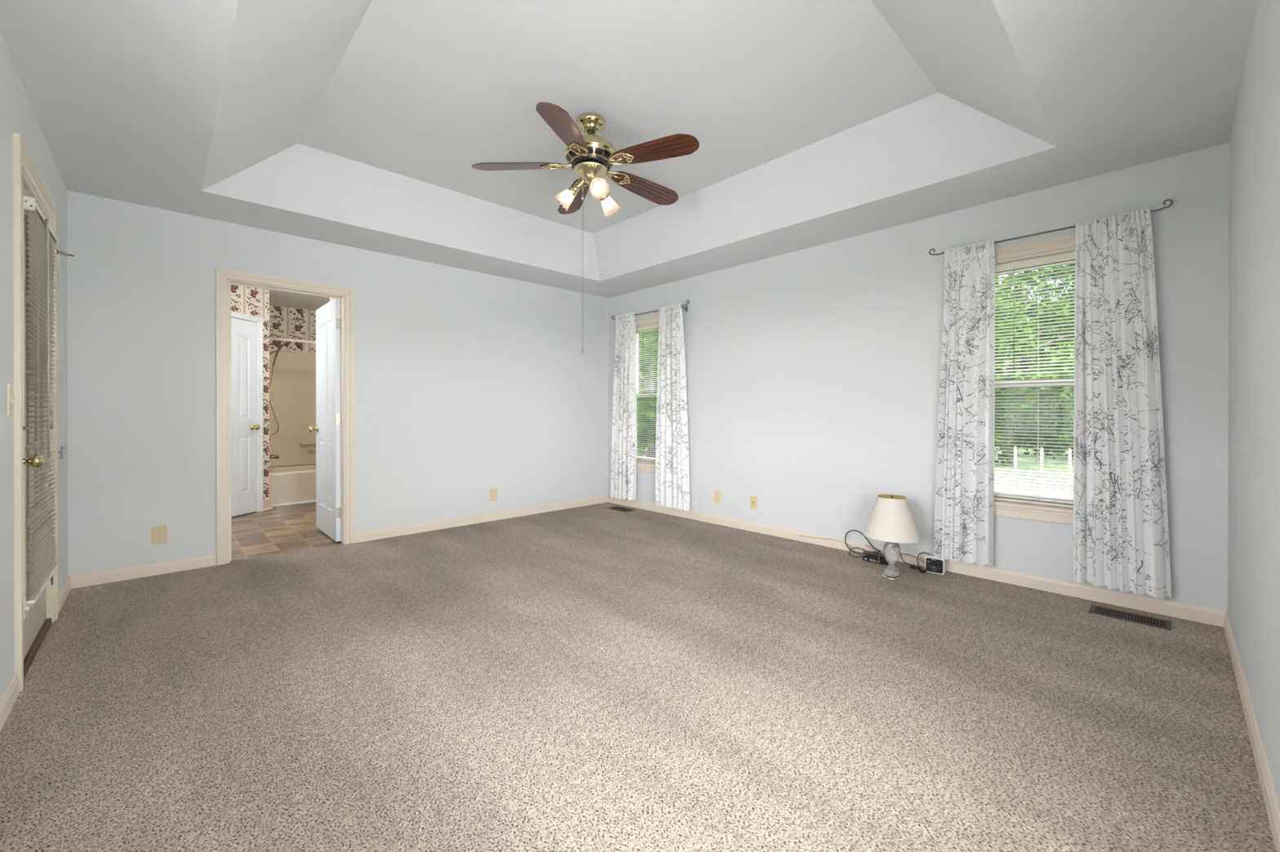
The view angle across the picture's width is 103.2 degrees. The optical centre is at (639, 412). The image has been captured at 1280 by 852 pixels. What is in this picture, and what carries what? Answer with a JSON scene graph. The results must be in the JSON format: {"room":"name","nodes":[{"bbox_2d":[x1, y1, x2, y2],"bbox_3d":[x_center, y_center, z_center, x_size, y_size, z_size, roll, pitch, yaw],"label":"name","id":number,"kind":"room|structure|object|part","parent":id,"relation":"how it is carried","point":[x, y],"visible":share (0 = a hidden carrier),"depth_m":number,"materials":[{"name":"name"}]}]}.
{"room":"empty bedroom","nodes":[
{"label":"empty bedroom","id":0,"kind":"room"},
{"bbox_2d":[0,30,67,699],"bbox_3d":[-1.837,-0.263,1.238,0.150,3.300,5.003,0,0,-44],"label":"wall","id":1,"kind":"structure","parent":0,"point":[17,114],"depth_m":1.92,"materials":[{"name":"paint"}]},
{"bbox_2d":[0,674,19,732],"bbox_3d":[-1.279,1.049,0.771,0.012,0.079,3.253,0,0,-44],"label":"baseboard","id":2,"kind":"structure","parent":1,"relation":"attached to","point":[9,697],"depth_m":1.83,"materials":[{"name":"beige wood"}]},
{"bbox_2d":[6,383,17,416],"bbox_3d":[-2.338,-0.047,1.889,0.020,0.120,0.074,0,0,-44],"label":"light switch","id":3,"kind":"object","parent":1,"relation":"attached to","point":[10,401],"visible":1,"depth_m":1.87,"materials":[{"name":"beige plastic"}]},
{"bbox_3d":[-2.343,-0.047,1.885,0.007,0.120,0.074,0,0,-44],"label":"plate","id":4,"kind":"part","parent":3,"relation":"part of","materials":[{"name":"beige plastic"}]},
{"bbox_2d":[13,132,57,692],"bbox_3d":[-2.796,0.003,2.261,0.168,2.163,0.976,0,0,-44],"label":"door frame","id":5,"kind":"structure","parent":1,"relation":"attached to","point":[25,171],"depth_m":1.97,"materials":[{"name":"beige wood"}]},
{"bbox_2d":[22,182,53,678],"bbox_3d":[-2.759,0.054,2.310,0.132,2.060,0.796,0,0,-44],"label":"door","id":6,"kind":"structure","parent":1,"relation":"in","point":[36,624],"depth_m":2.26,"materials":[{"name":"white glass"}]},
{"bbox_3d":[-2.498,0.200,2.079,0.072,0.064,0.064,0,0,-44],"label":"knob","id":7,"kind":"part","parent":6,"relation":"part of","materials":[{"name":"gold metal"}]},
{"bbox_2d":[22,195,67,610],"bbox_3d":[-2.794,-0.037,2.395,0.055,1.717,0.810,0,0,-44],"label":"window blind","id":8,"kind":"object","parent":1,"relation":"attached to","point":[42,241],"visible":0.98,"depth_m":2.26,"materials":[{"name":"plastic"}]},
{"bbox_3d":[-2.764,0.792,2.349,0.024,0.014,0.646,0,0,-44],"label":"rail","id":9,"kind":"part","parent":8,"relation":"part of","materials":[{"name":"white plastic"}]},
{"bbox_3d":[-2.764,-0.041,2.346,0.028,1.660,0.469,0,0,-44],"label":"ladder cord","id":10,"kind":"part","parent":8,"relation":"part of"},
{"bbox_3d":[-2.987,-0.344,2.630,0.009,1.036,0.202,0,0,-40],"label":"lift cord","id":11,"kind":"part","parent":8,"relation":"part of","materials":[{"name":"white plastic"}]},
{"bbox_2d":[57,445,65,459],"bbox_3d":[-3.070,0.213,2.691,0.026,0.068,0.024,0,0,-44],"label":"cleat","id":12,"kind":"object","parent":1,"relation":"attached to","point":[60,452],"visible":1,"depth_m":2.68,"materials":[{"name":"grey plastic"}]},
{"bbox_2d":[57,576,71,613],"bbox_3d":[-3.318,1.043,2.919,0.012,0.079,0.530,0,0,-44],"label":"baseboard","id":13,"kind":"structure","parent":1,"relation":"attached to","point":[62,595],"depth_m":2.90,"materials":[{"name":"beige wood"}]},
{"bbox_2d":[56,248,74,256],"bbox_3d":[-3.048,-0.843,2.686,0.018,0.026,0.066,0,0,35],"label":"door stop","id":14,"kind":"object","parent":1,"relation":"attached to","point":[57,251],"visible":0.97,"depth_m":2.68,"materials":[{"name":"gold metal"}]},
{"bbox_2d":[231,284,269,516],"bbox_3d":[-4.256,-0.135,4.776,0.102,2.425,1.697,0,0,7],"label":"wall","id":15,"kind":"structure","parent":0,"point":[251,301],"depth_m":5.54,"materials":[{"name":"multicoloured paper"}]},
{"bbox_2d":[231,317,260,516],"bbox_3d":[-4.141,0.049,5.187,0.108,2.030,0.550,0,0,7],"label":"door","id":16,"kind":"structure","parent":15,"relation":"in","point":[244,426],"depth_m":5.30,"materials":[{"name":"white wood"}]},
{"bbox_3d":[-4.097,0.159,5.404,0.072,0.064,0.064,0,0,7],"label":"knob","id":17,"kind":"part","parent":16,"relation":"part of","materials":[{"name":"gold metal"}]},
{"bbox_2d":[231,311,263,511],"bbox_3d":[-4.147,0.026,5.188,0.020,2.100,0.660,0,0,7],"label":"door frame","id":18,"kind":"structure","parent":15,"relation":"attached to","point":[259,320],"depth_m":5.48,"materials":[{"name":"white wood"}]},
{"bbox_2d":[263,498,273,511],"bbox_3d":[-4.095,1.018,5.577,0.026,0.115,0.118,0,0,7],"label":"baseboard","id":19,"kind":"structure","parent":15,"relation":"attached to","point":[267,503],"depth_m":5.58,"materials":[{"name":"beige wood"}]},
{"bbox_2d":[269,305,315,465],"bbox_3d":[-4.313,-0.191,6.817,1.956,2.525,0.101,0,0,-44],"label":"wall","id":20,"kind":"structure","parent":0,"point":[289,323],"depth_m":6.57,"materials":[{"name":"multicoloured paper"}]},
{"bbox_2d":[265,288,329,311],"bbox_3d":[-3.615,-1.389,5.285,2.849,0.080,3.080,0,0,-44],"label":"ceiling","id":21,"kind":"structure","parent":0,"point":[277,298],"depth_m":6.14,"materials":[{"name":"paint"}]},
{"bbox_2d":[66,190,608,577],"bbox_3d":[-1.984,-0.267,4.630,4.609,3.310,0.120,0,0,-44],"label":"wall","id":22,"kind":"structure","parent":0,"point":[468,384],"depth_m":4.21,"materials":[{"name":"paint"}]},
{"bbox_2d":[71,554,216,588],"bbox_3d":[-3.244,1.042,3.347,0.685,0.079,0.012,0,0,-44],"label":"baseboard","id":23,"kind":"structure","parent":22,"relation":"attached to","point":[86,580],"depth_m":3.32,"materials":[{"name":"beige wood"}]},
{"bbox_2d":[151,524,166,544],"bbox_3d":[-3.208,0.816,3.383,0.074,0.120,0.008,0,0,-44],"label":"outlet","id":24,"kind":"object","parent":22,"relation":"attached to","point":[158,533],"visible":1,"depth_m":3.38,"materials":[{"name":"beige plastic"}]},
{"bbox_2d":[155,529,162,533],"bbox_3d":[-3.206,0.795,3.381,0.034,0.027,0.003,0,0,-44],"label":"receptacle","id":25,"kind":"object","parent":24,"relation":"attached to","point":[157,531],"depth_m":3.38,"materials":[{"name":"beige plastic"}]},
{"bbox_2d":[155,535,162,540],"bbox_3d":[-3.206,0.837,3.381,0.034,0.027,0.003,0,0,-44],"label":"receptacle","id":26,"kind":"object","parent":24,"relation":"attached to","point":[157,537],"depth_m":3.38,"materials":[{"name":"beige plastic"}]},
{"bbox_2d":[215,267,354,565],"bbox_3d":[-2.718,0.030,3.925,0.877,2.100,0.142,0,0,-44],"label":"door frame","id":27,"kind":"structure","parent":22,"relation":"attached to","point":[223,285],"depth_m":3.69,"materials":[{"name":"beige wood"}]},
{"bbox_2d":[308,298,341,542],"bbox_3d":[-2.741,0.060,4.451,0.180,2.012,0.738,0,0,-44],"label":"door","id":28,"kind":"structure","parent":22,"relation":"in","point":[328,320],"depth_m":4.36,"materials":[{"name":"white wood"}]},
{"bbox_3d":[-2.990,0.151,4.635,0.072,0.064,0.064,0,0,-44],"label":"knob","id":29,"kind":"part","parent":28,"relation":"part of","materials":[{"name":"gold metal"}]},
{"bbox_2d":[354,495,608,542],"bbox_3d":[-1.372,1.037,5.124,2.722,0.079,0.012,0,0,-44],"label":"baseboard","id":30,"kind":"structure","parent":22,"relation":"attached to","point":[448,523],"depth_m":4.87,"materials":[{"name":"beige wood"}]},
{"bbox_2d":[490,488,497,501],"bbox_3d":[-1.456,0.820,5.046,0.074,0.120,0.008,0,0,-44],"label":"outlet","id":31,"kind":"object","parent":22,"relation":"attached to","point":[493,491],"visible":1,"depth_m":5.04,"materials":[{"name":"beige plastic"}]},
{"bbox_2d":[0,0,1258,297],"bbox_3d":[-0.272,-1.627,2.824,4.409,0.540,4.953,0,0,-44],"label":"ceiling","id":32,"kind":"structure","parent":0,"point":[360,124],"depth_m":2.66,"materials":[{"name":"paint"}]},
{"bbox_2d":[471,102,699,354],"bbox_3d":[-0.250,-1.062,3.116,1.334,1.419,1.380,0,0,-44],"label":"ceiling fan","id":33,"kind":"object","parent":32,"relation":"hanging from","point":[591,157],"visible":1,"depth_m":2.99,"materials":[{"name":"brown wood"}]},
{"bbox_3d":[-0.737,-1.476,3.041,0.530,0.006,0.166,-3,12,-5],"label":"fan blade","id":34,"kind":"part","parent":33,"relation":"part of","materials":[{"name":"brown wood"}]},
{"bbox_3d":[-0.390,-1.475,2.647,0.166,0.006,0.530,12,6,11],"label":"fan blade","id":35,"kind":"part","parent":33,"relation":"part of","materials":[{"name":"brown wood"}]},
{"bbox_3d":[-0.474,-1.298,3.102,0.123,0.133,0.130,0,0,-44],"label":"lamp shade","id":36,"kind":"part","parent":33,"relation":"part of","materials":[{"name":"white glass"}]},
{"bbox_3d":[-0.451,-1.477,3.489,0.166,0.006,0.530,-13,1,-20],"label":"fan blade","id":37,"kind":"part","parent":33,"relation":"part of","materials":[{"name":"brown wood"}]},
{"bbox_3d":[-0.386,-1.373,3.083,0.114,0.112,0.062,0,0,24],"label":"lamp arm","id":38,"kind":"part","parent":33,"relation":"part of","materials":[{"name":"gold metal"}]},
{"bbox_3d":[-0.261,-1.373,2.998,0.062,0.112,0.114,0,0,-6],"label":"lamp arm","id":39,"kind":"part","parent":33,"relation":"part of","materials":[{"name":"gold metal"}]},
{"bbox_3d":[-0.249,-1.317,2.936,0.049,0.067,0.068,0,0,-44],"label":"bulb","id":40,"kind":"part","parent":33,"relation":"part of","materials":[{"name":"white glass"}]},
{"bbox_3d":[-0.246,-1.297,2.912,0.113,0.133,0.134,0,0,-44],"label":"lamp shade","id":41,"kind":"part","parent":33,"relation":"part of","materials":[{"name":"white glass"}]},
{"bbox_3d":[-0.248,-1.374,3.145,0.116,0.112,0.062,0,0,-44],"label":"lamp arm","id":42,"kind":"part","parent":33,"relation":"part of","materials":[{"name":"gold metal"}]},
{"bbox_3d":[-0.195,-1.298,3.209,0.134,0.133,0.119,0,0,-44],"label":"lamp shade","id":43,"kind":"part","parent":33,"relation":"part of","materials":[{"name":"white glass"}]},
{"bbox_3d":[0.042,-1.477,3.354,0.530,0.006,0.166,4,-15,-39],"label":"fan blade","id":44,"kind":"part","parent":33,"relation":"part of","materials":[{"name":"brown wood"}]},
{"bbox_3d":[0.084,-1.476,2.860,0.530,0.006,0.166,4,-10,29],"label":"fan blade","id":45,"kind":"part","parent":33,"relation":"part of","materials":[{"name":"brown wood"}]},
{"bbox_2d":[0,502,1275,851],"bbox_3d":[-1.374,1.205,3.991,4.309,0.250,8.053,0,0,-44],"label":"floor","id":46,"kind":"structure","parent":0,"point":[593,677],"depth_m":1.87,"materials":[{"name":"carpet"}]},
{"bbox_2d":[269,464,315,506],"bbox_3d":[-3.907,0.880,6.536,1.550,0.385,0.773,0,0,-44],"label":"bathtub","id":47,"kind":"object","parent":46,"relation":"on","point":[296,484],"visible":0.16,"depth_m":5.92,"materials":[{"name":"beige ceramic"}]},
{"bbox_2d":[269,350,315,466],"bbox_3d":[-3.934,-0.045,6.562,1.550,1.464,0.791,0,0,-44],"label":"tub surround","id":48,"kind":"object","parent":47,"relation":"on","point":[292,389],"visible":0.26,"depth_m":6.52,"materials":[{"name":"beige plastic"}]},
{"bbox_2d":[269,437,279,458],"bbox_3d":[-4.425,0.415,6.093,0.150,0.303,0.120,0,0,-44],"label":"tub faucet","id":49,"kind":"object","parent":48,"relation":"attached to","point":[271,456],"visible":0.45,"depth_m":6.09,"materials":[{"name":"silver metal"}]},
{"bbox_3d":[-4.425,0.539,6.094,0.150,0.055,0.044,0,0,-44],"label":"spout","id":50,"kind":"part","parent":49,"relation":"part of","materials":[{"name":"silver metal"}]},
{"bbox_2d":[269,342,291,435],"bbox_3d":[-4.373,-0.290,6.111,0.289,1.143,0.092,0,0,-44],"label":"shower","id":51,"kind":"object","parent":48,"relation":"attached to","point":[286,344],"visible":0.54,"depth_m":6.08,"materials":[{"name":"silver metal"}]},
{"bbox_2d":[606,506,634,512],"bbox_3d":[-0.212,1.073,5.621,0.150,0.004,0.310,0,0,-44],"label":"floor vent","id":52,"kind":"object","parent":46,"relation":"in","point":[616,508],"visible":1,"depth_m":5.62,"materials":[{"name":"metal"}]},
{"bbox_2d":[798,535,853,550],"bbox_3d":[1.495,1.042,4.068,0.027,0.061,0.492,0,0,-40],"label":"cord","id":53,"kind":"object","parent":46,"relation":"on","point":[798,535],"visible":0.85,"depth_m":4.07,"materials":[{"name":"brown plastic"}]},
{"bbox_2d":[848,547,866,557],"bbox_3d":[1.622,1.046,3.776,0.068,0.062,0.136,0,0,-44],"label":"cord","id":54,"kind":"object","parent":46,"relation":"on","point":[852,548],"visible":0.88,"depth_m":3.79,"materials":[{"name":"black plastic"}]},
{"bbox_2d":[844,529,881,554],"bbox_3d":[1.666,0.977,3.797,0.059,0.161,0.283,0,0,-36],"label":"cord","id":55,"kind":"object","parent":46,"relation":"on","point":[878,551],"visible":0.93,"depth_m":3.82,"materials":[{"name":"black plastic"}]},
{"bbox_2d":[864,544,883,570],"bbox_3d":[1.684,1.041,3.622,0.072,0.075,0.460,0,0,9],"label":"cord","id":56,"kind":"object","parent":46,"relation":"on","point":[864,544],"visible":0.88,"depth_m":3.61,"materials":[{"name":"brown plastic"}]},
{"bbox_2d":[862,551,888,564],"bbox_3d":[1.714,1.053,3.671,0.190,0.055,0.091,0,0,43],"label":"clock radio","id":57,"kind":"object","parent":46,"relation":"on","point":[868,556],"visible":0.84,"depth_m":3.65,"materials":[{"name":"black plastic"}]},
{"bbox_2d":[862,494,922,580],"bbox_3d":[1.653,0.814,3.329,0.350,0.535,0.350,0,0,-44],"label":"table lamp","id":58,"kind":"object","parent":46,"relation":"on","point":[891,521],"visible":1,"depth_m":3.25,"materials":[{"name":"white fabric"}]},
{"bbox_3d":[1.653,0.683,3.328,0.350,0.262,0.350,0,0,-44],"label":"lamp shade","id":59,"kind":"part","parent":58,"relation":"part of","materials":[{"name":"white fabric"}]},
{"bbox_2d":[909,565,920,569],"bbox_3d":[1.877,1.062,3.457,0.051,0.034,0.070,0,0,-44],"label":"coiled cord","id":60,"kind":"object","parent":46,"relation":"on","point":[914,567],"visible":0.98,"depth_m":3.44,"materials":[{"name":"black plastic"}]},
{"bbox_2d":[919,568,926,573],"bbox_3d":[1.910,1.070,3.422,0.032,0.022,0.036,0,0,-44],"label":"plug adapter","id":61,"kind":"object","parent":46,"relation":"on","point":[922,571],"visible":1,"depth_m":3.41,"materials":[{"name":"black plastic"}]},
{"bbox_2d":[916,552,930,565],"bbox_3d":[1.960,1.018,3.486,0.109,0.106,0.061,0,0,3],"label":"cord","id":62,"kind":"object","parent":46,"relation":"on","point":[921,553],"visible":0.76,"depth_m":3.50,"materials":[{"name":"black plastic"}]},
{"bbox_2d":[924,555,946,574],"bbox_3d":[1.995,1.029,3.426,0.114,0.104,0.062,0,0,40],"label":"alarm clock","id":63,"kind":"object","parent":46,"relation":"on","point":[932,565],"visible":0.98,"depth_m":3.40,"materials":[{"name":"white plastic"}]},
{"bbox_2d":[1088,604,1171,630],"bbox_3d":[2.586,1.081,2.681,0.150,0.004,0.310,0,0,-44],"label":"floor vent","id":64,"kind":"object","parent":46,"relation":"in","point":[1131,617],"visible":1,"depth_m":2.67,"materials":[{"name":"brown metal"}]},
{"bbox_2d":[608,142,1229,611],"bbox_3d":[1.397,-0.271,4.308,0.150,3.300,5.003,0,0,-44],"label":"wall","id":65,"kind":"structure","parent":0,"point":[812,374],"depth_m":3.74,"materials":[{"name":"paint"}]},
{"bbox_2d":[635,314,659,472],"bbox_3d":[0.137,-0.202,5.610,0.184,1.711,0.940,0,0,-44],"label":"window","id":66,"kind":"structure","parent":65,"relation":"in","point":[652,319],"depth_m":5.62,"materials":[{"name":"beige wood"}]},
{"bbox_3d":[0.137,0.575,5.612,0.184,0.024,0.940,0,0,-44],"label":"sill","id":67,"kind":"part","parent":66,"relation":"part of","materials":[{"name":"beige wood"}]},
{"bbox_3d":[0.161,0.174,5.634,0.034,0.778,0.708,0,0,-44],"label":"sash","id":68,"kind":"part","parent":66,"relation":"part of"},
{"bbox_2d":[635,324,658,463],"bbox_3d":[0.129,-0.200,5.603,0.037,1.523,0.704,0,0,-44],"label":"window blind","id":69,"kind":"object","parent":66,"relation":"attached to","point":[649,328],"visible":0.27,"depth_m":5.66,"materials":[{"name":"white plastic"}]},
{"bbox_3d":[0.131,0.554,5.607,0.024,0.014,0.700,0,0,-44],"label":"rail","id":70,"kind":"part","parent":69,"relation":"part of","materials":[{"name":"white plastic"}]},
{"bbox_3d":[0.187,-0.569,5.657,0.034,0.789,0.708,0,0,-44],"label":"sash","id":71,"kind":"part","parent":66,"relation":"part of","materials":[{"name":"white plastic"}]},
{"bbox_3d":[0.089,-0.241,5.565,0.020,1.633,0.896,0,0,-44],"label":"casing","id":72,"kind":"part","parent":66,"relation":"part of","materials":[{"name":"beige wood"}]},
{"bbox_2d":[611,300,688,319],"bbox_3d":[0.110,-1.072,5.486,0.091,0.095,1.180,0,0,-44],"label":"curtain rod","id":73,"kind":"object","parent":65,"relation":"attached to","point":[686,308],"visible":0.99,"depth_m":5.35,"materials":[{"name":"grey metal"}]},
{"bbox_2d":[610,311,636,500],"bbox_3d":[-0.185,-0.065,5.742,0.093,2.091,0.402,0,0,-44],"label":"curtain","id":74,"kind":"object","parent":73,"relation":"hanging from","point":[624,430],"visible":1,"depth_m":5.70,"materials":[{"name":"white fabric"}]},
{"bbox_3d":[0.081,-1.074,5.458,0.010,0.009,1.010,0,0,-44],"label":"rod","id":75,"kind":"part","parent":73,"relation":"part of","materials":[{"name":"grey metal"}]},
{"bbox_2d":[655,302,689,511],"bbox_3d":[0.328,-0.060,5.203,0.097,2.084,0.430,0,0,-44],"label":"curtain","id":76,"kind":"object","parent":73,"relation":"hanging from","point":[672,442],"visible":1,"depth_m":5.21,"materials":[{"name":"white fabric"}]},
{"bbox_2d":[714,490,720,503],"bbox_3d":[0.744,0.814,4.883,0.008,0.120,0.074,0,0,-44],"label":"outlet","id":77,"kind":"object","parent":65,"relation":"attached to","point":[717,493],"visible":1,"depth_m":4.88,"materials":[{"name":"beige plastic"}]},
{"bbox_2d":[750,495,757,509],"bbox_3d":[1.025,0.815,4.581,0.016,0.116,0.072,0,0,-44],"label":"cable jack","id":78,"kind":"object","parent":65,"relation":"attached to","point":[753,500],"visible":1,"depth_m":4.58,"materials":[{"name":"beige plastic"}]},
{"bbox_2d":[608,495,1227,626],"bbox_3d":[1.286,1.039,4.310,0.012,0.079,4.853,0,0,-44],"label":"baseboard","id":79,"kind":"structure","parent":65,"relation":"attached to","point":[1165,607],"depth_m":3.22,"materials":[{"name":"beige wood"}]},
{"bbox_2d":[994,232,1075,524],"bbox_3d":[2.474,-0.196,3.148,0.184,1.711,0.940,0,0,-44],"label":"window","id":80,"kind":"structure","parent":65,"relation":"in","point":[1066,243],"depth_m":3.12,"materials":[{"name":"beige wood"}]},
{"bbox_3d":[2.474,0.582,3.150,0.184,0.024,0.940,0,0,-44],"label":"sill","id":81,"kind":"part","parent":80,"relation":"part of","materials":[{"name":"beige wood"}]},
{"bbox_3d":[2.498,0.181,3.172,0.034,0.778,0.708,0,0,-44],"label":"sash","id":82,"kind":"part","parent":80,"relation":"part of","materials":[{"name":"white wood"}]},
{"bbox_2d":[994,251,1075,507],"bbox_3d":[2.467,-0.194,3.141,0.037,1.523,0.704,0,0,-44],"label":"window blind","id":83,"kind":"object","parent":80,"relation":"attached to","point":[1069,256],"visible":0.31,"depth_m":3.15,"materials":[{"name":"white plastic"}]},
{"bbox_3d":[2.469,0.561,3.145,0.024,0.014,0.700,0,0,-44],"label":"rail","id":84,"kind":"part","parent":83,"relation":"part of","materials":[{"name":"white plastic"}]},
{"bbox_3d":[2.469,-0.189,3.143,0.028,1.493,0.508,0,0,-44],"label":"ladder cord","id":85,"kind":"part","parent":83,"relation":"part of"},
{"bbox_3d":[2.524,-0.563,3.195,0.034,0.789,0.708,0,0,-44],"label":"sash","id":86,"kind":"part","parent":80,"relation":"part of","materials":[{"name":"white plastic"}]},
{"bbox_3d":[2.426,-0.234,3.103,0.020,1.633,0.896,0,0,-44],"label":"casing","id":87,"kind":"part","parent":80,"relation":"part of","materials":[{"name":"beige wood"}]},
{"bbox_2d":[928,199,1173,255],"bbox_3d":[2.400,-1.065,3.075,0.091,0.095,1.150,0,0,-44],"label":"curtain rod","id":88,"kind":"object","parent":65,"relation":"attached to","point":[1166,200],"visible":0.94,"depth_m":3.00,"materials":[{"name":"grey metal"}]},
{"bbox_2d":[933,239,995,568],"bbox_3d":[2.104,-0.053,3.317,0.083,2.071,0.356,0,0,-44],"label":"curtain","id":89,"kind":"object","parent":88,"relation":"hanging from","point":[964,495],"visible":1,"depth_m":3.29,"materials":[{"name":"white fabric"}]},
{"bbox_3d":[2.370,-1.068,3.047,0.010,0.009,0.980,0,0,-44],"label":"rod","id":90,"kind":"part","parent":88,"relation":"part of","materials":[{"name":"grey metal"}]},
{"bbox_2d":[1072,208,1171,599],"bbox_3d":[2.635,-0.053,2.780,0.085,2.065,0.392,0,0,-44],"label":"curtain","id":91,"kind":"object","parent":88,"relation":"hanging from","point":[1121,535],"visible":1,"depth_m":2.77,"materials":[{"name":"white fabric"}]},
{"bbox_2d":[1227,0,1279,805],"bbox_3d":[1.450,-0.262,1.013,4.309,3.300,0.150,0,0,-44],"label":"wall","id":92,"kind":"structure","parent":0,"point":[1254,197],"depth_m":1.67,"materials":[{"name":"paint"}]},
{"bbox_2d":[1223,612,1279,851],"bbox_3d":[1.395,1.048,1.075,4.284,0.079,0.012,0,0,-44],"label":"baseboard","id":93,"kind":"structure","parent":92,"relation":"attached to","point":[1271,801],"depth_m":1.58,"materials":[{"name":"beige wood"}]},
{"label":"outside","id":94,"kind":"structure","parent":0,"visible":0},
{"bbox_2d":[636,444,1073,494],"bbox_3d":[10.497,1.646,16.404,110.000,0.200,120.000,0,0,-44],"label":"lawn","id":95,"kind":"structure","parent":94,"point":[1020,450],"depth_m":12.51,"materials":[{"name":"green plant"}]},
{"bbox_2d":[636,337,657,456],"bbox_3d":[-0.424,-2.132,18.837,6.834,8.678,7.228,0,0,3],"label":"tree","id":96,"kind":"object","parent":95,"relation":"on","point":[643,447],"visible":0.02,"depth_m":17.75,"materials":[{"name":"green plant"}]},
{"bbox_2d":[636,330,658,457],"bbox_3d":[0.184,-1.142,12.016,5.220,5.726,4.996,0,0,5],"label":"tree","id":97,"kind":"object","parent":95,"relation":"on","point":[639,437],"visible":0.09,"depth_m":11.13,"materials":[{"name":"green plant"}]},
{"bbox_2d":[638,332,657,399],"bbox_3d":[-0.069,-2.214,26.436,7.544,9.439,7.729,0,0,28],"label":"tree","id":98,"kind":"object","parent":95,"relation":"on","point":[646,332],"visible":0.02,"depth_m":24.30,"materials":[{"name":"green plant"}]},
{"bbox_2d":[641,299,1074,443],"bbox_3d":[15.669,-1.724,25.466,39.111,7.010,2.503,0,0,38],"label":"foliage","id":99,"kind":"object","parent":95,"relation":"on","point":[1055,338],"visible":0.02,"depth_m":23.00,"materials":[{"name":"green plant"}]},
{"bbox_2d":[994,446,1073,478],"bbox_3d":[10.025,1.198,11.817,0.056,0.720,13.600,0,0,-44],"label":"fence","id":100,"kind":"object","parent":95,"relation":"on","point":[1015,449],"visible":0.08,"depth_m":12.18,"materials":[{"name":"white wood"}]},
{"bbox_3d":[9.309,1.196,12.572,0.056,0.720,0.060,0,0,-44],"label":"post","id":101,"kind":"part","parent":100,"relation":"part of","materials":[{"name":"white wood"}]},
{"bbox_3d":[10.025,1.444,11.818,0.024,0.030,13.600,0,0,-44],"label":"rail","id":102,"kind":"part","parent":100,"relation":"part of","materials":[{"name":"white wood"}]},
{"bbox_3d":[9.667,1.198,12.194,0.056,0.720,0.060,0,0,-44],"label":"post","id":103,"kind":"part","parent":100,"relation":"part of","materials":[{"name":"white wood"}]},
{"bbox_3d":[10.025,1.198,11.817,0.056,0.720,0.060,0,0,-44],"label":"post","id":104,"kind":"part","parent":100,"relation":"part of","materials":[{"name":"white wood"}]},
{"bbox_2d":[994,280,1075,466],"bbox_3d":[10.791,-1.150,14.807,5.220,5.726,4.996,0,0,-44],"label":"tree","id":105,"kind":"object","parent":95,"relation":"on","point":[1045,300],"visible":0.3,"depth_m":14.06,"materials":[{"name":"green plant"}]},
{"bbox_2d":[994,266,1075,449],"bbox_3d":[17.558,-2.204,22.602,7.286,9.439,7.466,0,0,10],"label":"tree","id":106,"kind":"object","parent":95,"relation":"on","point":[1051,275],"visible":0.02,"depth_m":21.70,"materials":[{"name":"green plant"}]},
{"bbox_2d":[995,263,1075,459],"bbox_3d":[14.603,-2.128,17.232,7.228,8.678,6.834,0,0,19],"label":"tree","id":107,"kind":"object","parent":95,"relation":"on","point":[1073,264],"visible":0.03,"depth_m":17.07,"materials":[{"name":"green plant"}]},
{"bbox_3d":[-4.490,-0.188,5.948,0.101,2.525,0.919,0,0,-44],"label":"wall","id":108,"kind":"structure","parent":0,"visible":0},
{"bbox_2d":[269,337,315,343],"bbox_3d":[-3.670,-0.839,6.282,1.550,0.052,0.052,0,0,-44],"label":"shower rod","id":109,"kind":"object","parent":108,"relation":"attached to","point":[270,339],"visible":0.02,"depth_m":5.91,"materials":[{"name":"white metal"}]},
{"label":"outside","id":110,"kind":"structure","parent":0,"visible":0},
{"bbox_2d":[994,487,1073,497],"bbox_3d":[6.878,1.562,5.039,7.900,0.030,7.500,0,0,-44],"label":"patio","id":111,"kind":"structure","parent":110,"point":[995,488],"depth_m":9.79,"materials":[{"name":"concrete"}]}
]}

